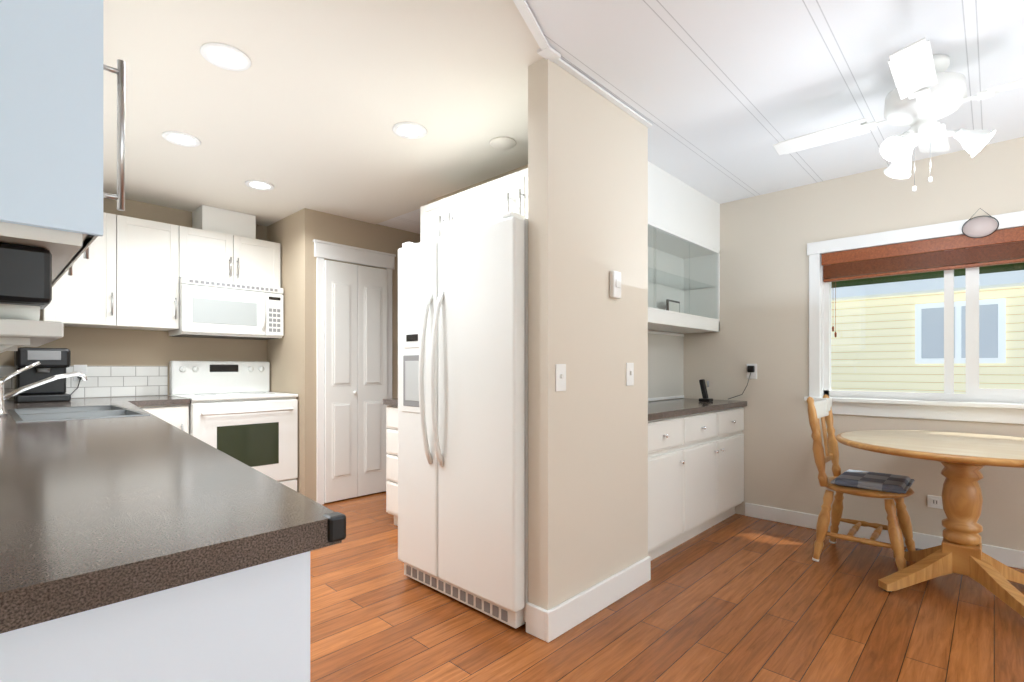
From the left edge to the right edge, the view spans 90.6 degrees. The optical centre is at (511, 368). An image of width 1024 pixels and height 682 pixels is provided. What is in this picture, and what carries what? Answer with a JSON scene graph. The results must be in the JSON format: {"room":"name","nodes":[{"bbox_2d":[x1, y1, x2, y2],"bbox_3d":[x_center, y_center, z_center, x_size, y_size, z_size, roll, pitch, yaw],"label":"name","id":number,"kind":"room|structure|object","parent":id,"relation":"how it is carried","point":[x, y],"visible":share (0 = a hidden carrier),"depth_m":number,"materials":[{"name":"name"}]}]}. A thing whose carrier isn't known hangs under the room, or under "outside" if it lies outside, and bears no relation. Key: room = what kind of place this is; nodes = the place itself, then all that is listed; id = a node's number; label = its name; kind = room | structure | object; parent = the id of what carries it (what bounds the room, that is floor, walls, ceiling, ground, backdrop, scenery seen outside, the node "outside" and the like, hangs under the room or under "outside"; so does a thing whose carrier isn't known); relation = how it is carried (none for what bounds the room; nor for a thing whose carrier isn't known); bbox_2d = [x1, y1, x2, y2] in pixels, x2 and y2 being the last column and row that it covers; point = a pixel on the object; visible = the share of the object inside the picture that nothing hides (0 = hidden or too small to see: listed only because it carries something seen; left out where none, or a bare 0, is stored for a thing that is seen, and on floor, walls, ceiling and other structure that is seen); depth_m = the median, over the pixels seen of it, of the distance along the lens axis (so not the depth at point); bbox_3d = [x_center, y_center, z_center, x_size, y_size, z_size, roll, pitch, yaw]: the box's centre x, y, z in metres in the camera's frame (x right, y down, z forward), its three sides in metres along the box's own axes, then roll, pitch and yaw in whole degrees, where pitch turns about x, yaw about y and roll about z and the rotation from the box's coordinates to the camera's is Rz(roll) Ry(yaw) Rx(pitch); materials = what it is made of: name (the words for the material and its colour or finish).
{"room":"kitchen","nodes":[
{"label":"kitchen","id":0,"kind":"room"},
{"bbox_2d":[0,198,266,400],"bbox_3d":[-3.009,-0.088,3.932,0.120,2.436,2.090,0,0,44],"label":"wall","id":1,"kind":"structure","parent":0,"point":[87,346],"depth_m":3.99,"materials":[{"name":"beige paint"}]},
{"bbox_2d":[0,366,167,400],"bbox_3d":[-3.187,0.100,3.651,0.008,0.235,1.192,0,0,44],"label":"tile backsplash","id":2,"kind":"structure","parent":1,"relation":"attached to","point":[115,381],"depth_m":3.83,"materials":[{"name":"white tile"}]},
{"bbox_2d":[70,365,86,394],"bbox_3d":[-3.134,0.096,3.632,0.093,0.242,0.147,0,0,44],"label":"outlet","id":3,"kind":"object","parent":2,"relation":"attached to","point":[81,369],"visible":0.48,"depth_m":3.68,"materials":[{"name":"white plastic"}]},
{"bbox_2d":[39,205,279,330],"bbox_3d":[-2.641,-0.798,3.962,0.365,0.997,1.520,0,0,44],"label":"upper cabinet","id":4,"kind":"object","parent":1,"relation":"attached to","point":[129,272],"visible":0.83,"depth_m":3.75,"materials":[{"name":"white wood"}]},
{"bbox_2d":[168,277,283,339],"bbox_3d":[-2.350,-0.473,4.210,0.445,0.434,0.756,0,0,44],"label":"over-the-range microwave","id":5,"kind":"object","parent":4,"relation":"attached to","point":[217,309],"visible":1,"depth_m":4.06,"materials":[{"name":"white plastic"},{"name":"white painted metal"},{"name":"glass"}]},
{"bbox_2d":[267,208,419,503],"bbox_3d":[-1.315,-0.088,5.060,0.780,2.436,1.880,0,0,44],"label":"wall","id":6,"kind":"structure","parent":0,"point":[291,356],"depth_m":4.25,"materials":[{"name":"beige paint"}]},
{"bbox_2d":[313,239,395,504],"bbox_3d":[-1.355,0.037,4.429,0.029,2.185,0.780,0,0,44],"label":"door frame","id":7,"kind":"structure","parent":6,"relation":"attached to","point":[323,250],"depth_m":4.21,"materials":[{"name":"white wood"}]},
{"bbox_2d":[324,260,386,502],"bbox_3d":[-1.342,0.109,4.417,0.059,2.018,0.590,0,0,44],"label":"pantry door","id":8,"kind":"structure","parent":6,"relation":"in","point":[355,347],"depth_m":4.39,"materials":[{"name":"white paint"}]},
{"bbox_2d":[428,164,527,203],"bbox_3d":[-0.005,-0.088,3.372,1.744,2.436,0.060,0,0,44],"label":"wall","id":9,"kind":"structure","parent":0,"point":[482,182],"depth_m":3.52,"materials":[{"name":"beige paint"}]},
{"bbox_2d":[420,188,471,241],"bbox_3d":[-0.263,-0.885,3.324,0.648,0.410,0.355,0,0,44],"label":"upper cabinet","id":10,"kind":"object","parent":9,"relation":"attached to","point":[451,214],"depth_m":3.22,"materials":[{"name":"white wood"}]},
{"bbox_2d":[472,168,527,227],"bbox_3d":[0.155,-0.885,2.926,0.694,0.410,0.355,0,0,44],"label":"upper cabinet","id":11,"kind":"object","parent":9,"relation":"attached to","point":[489,202],"depth_m":2.90,"materials":[{"name":"white wood"}]},
{"bbox_2d":[103,0,1023,233],"bbox_3d":[-0.266,-1.340,0.736,8.600,0.080,7.900,0,0,44],"label":"ceiling","id":12,"kind":"structure","parent":0,"point":[313,104],"depth_m":2.35,"materials":[{"name":"white paint"}]},
{"bbox_2d":[162,131,200,146],"bbox_3d":[-1.868,-1.296,2.868,0.188,0.008,0.188,0,0,44],"label":"recessed light","id":13,"kind":"object","parent":12,"relation":"in","point":[181,138],"visible":0.98,"depth_m":2.86,"materials":[{"name":"white"}]},
{"bbox_2d":[200,42,250,70],"bbox_3d":[-1.192,-1.296,2.114,0.188,0.008,0.188,0,0,44],"label":"recessed light","id":14,"kind":"object","parent":12,"relation":"in","point":[226,56],"visible":1,"depth_m":2.11,"materials":[{"name":"white"}]},
{"bbox_2d":[245,180,273,189],"bbox_3d":[-1.787,-1.296,3.591,0.188,0.008,0.188,0,0,44],"label":"recessed light","id":15,"kind":"object","parent":12,"relation":"in","point":[258,185],"visible":0.98,"depth_m":3.58,"materials":[{"name":"white"}]},
{"bbox_2d":[392,122,426,138],"bbox_3d":[-0.557,-1.296,2.766,0.188,0.008,0.188,0,0,44],"label":"recessed light","id":16,"kind":"object","parent":12,"relation":"in","point":[409,130],"visible":1,"depth_m":2.77,"materials":[{"name":"white"}]},
{"bbox_2d":[490,137,516,149],"bbox_3d":[-0.052,-1.293,2.920,0.156,0.014,0.156,0,0,44],"label":"ceiling speaker","id":17,"kind":"object","parent":12,"relation":"attached to","point":[503,143],"visible":0.96,"depth_m":2.90,"materials":[{"name":"white plastic"}]},
{"bbox_2d":[513,0,651,127],"bbox_3d":[-0.636,-1.293,-0.176,2.030,0.013,6.072,0,0,44],"label":"crown molding","id":18,"kind":"structure","parent":12,"relation":"attached to","point":[546,51],"depth_m":2.10,"materials":[{"name":"white wood"}]},
{"bbox_2d":[773,38,1023,191],"bbox_3d":[1.777,-1.034,2.188,0.903,0.540,0.903,0,0,-1],"label":"ceiling fan","id":19,"kind":"object","parent":12,"relation":"hanging from","point":[924,95],"visible":1,"depth_m":2.12,"materials":[{"name":"white paint"}]},
{"bbox_2d":[528,58,647,610],"bbox_3d":[0.399,-0.088,2.450,0.110,2.436,0.840,0,0,44],"label":"wall","id":20,"kind":"structure","parent":0,"point":[588,427],"depth_m":2.29,"materials":[{"name":"beige paint"}]},
{"bbox_2d":[555,364,565,390],"bbox_3d":[0.212,0.040,2.163,0.016,0.116,0.070,0,0,44],"label":"switch plate","id":21,"kind":"object","parent":20,"relation":"attached to","point":[560,377],"visible":1,"depth_m":2.16,"materials":[{"name":"white plastic"}]},
{"bbox_2d":[538,556,650,642],"bbox_3d":[0.438,1.067,2.400,0.021,0.125,0.858,0,0,44],"label":"baseboard","id":22,"kind":"structure","parent":20,"relation":"attached to","point":[553,623],"depth_m":2.30,"materials":[{"name":"white wood"}]},
{"bbox_2d":[610,270,620,298],"bbox_3d":[0.504,-0.405,2.458,0.030,0.130,0.070,0,0,44],"label":"thermostat","id":23,"kind":"object","parent":20,"relation":"attached to","point":[615,284],"visible":0.98,"depth_m":2.44,"materials":[{"name":"white plastic"}]},
{"bbox_2d":[626,363,633,385],"bbox_3d":[0.603,0.030,2.573,0.016,0.116,0.070,0,0,44],"label":"switch plate","id":24,"kind":"object","parent":20,"relation":"attached to","point":[629,374],"visible":1,"depth_m":2.57,"materials":[{"name":"white plastic"}]},
{"bbox_2d":[648,330,681,401],"bbox_3d":[0.841,-0.088,3.706,0.110,2.436,1.590,0,0,44],"label":"wall","id":25,"kind":"structure","parent":0,"point":[669,332],"depth_m":4.04,"materials":[{"name":"beige paint"}]},
{"bbox_2d":[648,330,683,400],"bbox_3d":[0.941,-0.020,3.720,0.012,0.530,1.427,0,0,44],"label":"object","id":26,"kind":"object","parent":25,"relation":"attached to","point":[665,365],"visible":0.19,"depth_m":4.00,"materials":[{"name":"white"}]},
{"bbox_2d":[648,221,719,333],"bbox_3d":[0.996,-0.610,3.560,0.305,0.640,1.582,0,0,44],"label":"shelf unit","id":27,"kind":"object","parent":25,"relation":"attached to","point":[683,284],"visible":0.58,"depth_m":3.89,"materials":[{"name":"white paint"}]},
{"bbox_2d":[310,491,1023,681],"bbox_3d":[-0.266,1.160,0.736,8.600,0.060,7.900,0,0,44],"label":"floor","id":28,"kind":"structure","parent":0,"point":[735,597],"depth_m":2.24,"materials":[{"name":"brown wood"}]},
{"bbox_2d":[0,395,345,681],"bbox_3d":[-1.691,0.672,2.227,4.133,0.916,1.190,0,0,44],"label":"countertop","id":29,"kind":"structure","parent":28,"relation":"on","point":[147,539],"depth_m":0.69,"materials":[{"name":"brown"}]},
{"bbox_2d":[14,347,70,402],"bbox_3d":[-3.122,0.042,3.370,0.310,0.350,0.260,0,0,44],"label":"coffee maker","id":30,"kind":"object","parent":29,"relation":"on","point":[54,361],"visible":0.9,"depth_m":3.31,"materials":[{"name":"black plastic"}]},
{"bbox_2d":[0,361,87,415],"bbox_3d":[-2.254,0.091,2.424,0.088,0.252,0.345,0,0,44],"label":"faucet","id":31,"kind":"object","parent":29,"relation":"on","point":[3,398],"visible":1,"depth_m":2.38,"materials":[{"name":"silver metal"}]},
{"bbox_2d":[169,361,297,490],"bbox_3d":[-2.239,0.535,4.104,0.708,1.190,0.764,0,0,44],"label":"stove","id":32,"kind":"object","parent":28,"relation":"on","point":[238,410],"visible":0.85,"depth_m":4.03,"materials":[{"name":"white enameled metal"},{"name":"black glass"}]},
{"bbox_2d":[383,398,397,525],"bbox_3d":[-0.506,0.674,3.502,0.760,0.912,0.433,0,0,44],"label":"drawers","id":33,"kind":"object","parent":28,"relation":"on","point":[392,457],"visible":0.1,"depth_m":3.57,"materials":[{"name":"white wood"}]},
{"bbox_2d":[398,212,527,628],"bbox_3d":[-0.038,0.223,2.710,0.870,1.785,0.921,0,0,44],"label":"fridge","id":34,"kind":"object","parent":28,"relation":"on","point":[462,416],"visible":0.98,"depth_m":2.34,"materials":[{"name":"white painted metal"},{"name":"grey plastic"}]},
{"bbox_2d":[648,418,687,559],"bbox_3d":[0.701,0.710,3.113,0.495,0.840,0.527,0,0,44],"label":"base cabinet","id":35,"kind":"object","parent":28,"relation":"on","point":[667,438],"depth_m":2.99,"materials":[{"name":"white wood"}]},
{"bbox_2d":[688,406,744,539],"bbox_3d":[1.246,0.710,3.686,0.495,0.840,1.055,0,0,44],"label":"base cabinet","id":36,"kind":"object","parent":28,"relation":"on","point":[695,467],"depth_m":3.49,"materials":[{"name":"white wood"}]},
{"bbox_2d":[648,398,746,421],"bbox_3d":[1.071,0.270,3.489,0.517,0.040,1.582,0,0,44],"label":"countertop","id":37,"kind":"structure","parent":36,"relation":"on","point":[672,408],"depth_m":3.38,"materials":[{"name":"grey stone"}]},
{"bbox_2d":[699,379,712,401],"bbox_3d":[1.446,0.165,3.786,0.084,0.167,0.080,0,0,44],"label":"cordless phone","id":38,"kind":"object","parent":37,"relation":"on","point":[705,398],"visible":1,"depth_m":3.78,"materials":[{"name":"black plastic"}]},
{"bbox_2d":[807,394,915,570],"bbox_3d":[2.070,0.650,3.000,0.488,0.966,0.468,0,0,44],"label":"chair","id":39,"kind":"object","parent":28,"relation":"on","point":[822,410],"visible":0.79,"depth_m":2.98,"materials":[{"name":"brown wood"}]},
{"bbox_2d":[830,469,914,493],"bbox_3d":[2.109,0.656,2.963,0.348,0.043,0.410,0,0,44],"label":"cushion","id":40,"kind":"object","parent":39,"relation":"on","point":[891,483],"visible":1,"depth_m":2.88,"materials":[{"name":"grey fabric"}]},
{"bbox_2d":[836,430,1023,617],"bbox_3d":[2.291,0.752,2.582,1.084,0.752,1.084,0,0,44],"label":"dining table","id":41,"kind":"object","parent":28,"relation":"on","point":[963,458],"visible":0.98,"depth_m":2.53,"materials":[{"name":"brown wood"}]},
{"bbox_2d":[648,161,719,250],"bbox_3d":[0.994,-1.119,3.562,0.310,0.375,1.588,0,0,44],"label":"upper cabinet","id":42,"kind":"object","parent":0,"point":[678,206],"visible":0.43,"depth_m":3.54,"materials":[{"name":"white paint"}]},
{"bbox_2d":[684,137,1023,550],"bbox_3d":[3.426,-0.088,2.441,5.600,2.436,0.140,0,0,44],"label":"wall","id":43,"kind":"structure","parent":0,"point":[765,239],"depth_m":3.61,"materials":[{"name":"beige paint"}]},
{"bbox_2d":[729,364,756,398],"bbox_3d":[1.765,0.104,3.888,0.201,0.277,0.052,0,0,44],"label":"outlet","id":44,"kind":"object","parent":43,"relation":"attached to","point":[751,371],"visible":1,"depth_m":3.84,"materials":[{"name":"white plastic"}]},
{"bbox_2d":[745,503,1023,568],"bbox_3d":[3.559,1.079,2.207,4.885,0.100,0.015,0,0,44],"label":"baseboard","id":45,"kind":"structure","parent":43,"relation":"attached to","point":[1014,558],"depth_m":3.36,"materials":[{"name":"white wood"}]},
{"bbox_2d":[804,211,1023,423],"bbox_3d":[2.743,-0.285,3.022,1.750,1.200,0.160,0,0,44],"label":"window","id":46,"kind":"structure","parent":43,"relation":"in","point":[974,392],"depth_m":3.16,"materials":[{"name":"white wood"}]},
{"bbox_2d":[821,226,1023,337],"bbox_3d":[2.727,-0.502,3.005,1.550,0.585,0.063,0,0,44],"label":"window blind","id":47,"kind":"object","parent":46,"relation":"attached to","point":[984,254],"visible":0.92,"depth_m":3.14,"materials":[{"name":"brown wood"}]},
{"bbox_2d":[962,208,998,237],"bbox_3d":[2.735,-0.848,2.962,0.160,0.175,0.014,0,0,44],"label":"hanging ornament","id":48,"kind":"object","parent":46,"relation":"hanging from","point":[979,227],"visible":0.98,"depth_m":2.96,"materials":[{"name":"beige"}]},
{"bbox_2d":[927,495,942,508],"bbox_3d":[2.628,0.823,3.096,0.140,0.075,0.010,0,0,44],"label":"electrical outlet","id":49,"kind":"object","parent":43,"relation":"attached to","point":[934,501],"visible":0.58,"depth_m":3.12,"materials":[{"name":"white plastic"}]},
{"bbox_3d":[-0.590,-0.088,0.272,8.430,2.436,0.120,0,0,44],"label":"wall","id":50,"kind":"structure","parent":0,"visible":0},
{"bbox_2d":[0,319,63,352],"bbox_3d":[-1.199,-0.011,1.119,0.620,0.162,0.262,0,0,44],"label":"ledge","id":51,"kind":"object","parent":50,"relation":"attached to","point":[15,334],"visible":1,"depth_m":0.98,"materials":[{"name":"white paint"}]},
{"bbox_2d":[0,0,115,271],"bbox_3d":[-1.093,-0.680,1.055,0.474,0.820,0.317,0,0,44],"label":"upper cabinet","id":52,"kind":"object","parent":50,"relation":"attached to","point":[52,68],"depth_m":0.95,"materials":[{"name":"white wood"}]},
{"bbox_2d":[0,242,51,320],"bbox_3d":[-1.044,-0.168,0.970,0.150,0.140,0.235,0,0,44],"label":"microwave","id":53,"kind":"object","parent":52,"relation":"attached to","point":[25,282],"visible":0.98,"depth_m":0.98,"materials":[{"name":"black plastic"}]},
{"bbox_2d":[52,272,71,286],"bbox_3d":[-1.367,-0.680,1.317,0.512,0.820,0.317,0,0,44],"label":"upper cabinet","id":54,"kind":"object","parent":50,"relation":"attached to","point":[56,276],"depth_m":1.49,"materials":[{"name":"white wood"}]},
{"label":"outside","id":55,"kind":"structure","parent":0,"visible":0},
{"bbox_3d":[5.875,1.530,8.352,21.000,0.200,11.800,0,0,44],"label":"ground","id":56,"kind":"structure","parent":55,"visible":0},
{"bbox_2d":[831,270,1023,393],"bbox_3d":[5.823,0.090,8.297,21.000,2.680,1.750,0,0,44],"label":"house","id":57,"kind":"structure","parent":56,"relation":"on","point":[999,324],"depth_m":7.39,"materials":[{"name":"yellow wood"}]},
{"bbox_2d":[831,248,1023,287],"bbox_3d":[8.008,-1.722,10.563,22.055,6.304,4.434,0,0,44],"label":"tree","id":58,"kind":"object","parent":56,"relation":"on","point":[937,273],"depth_m":8.88,"materials":[{"name":"green plant"}]}
]}

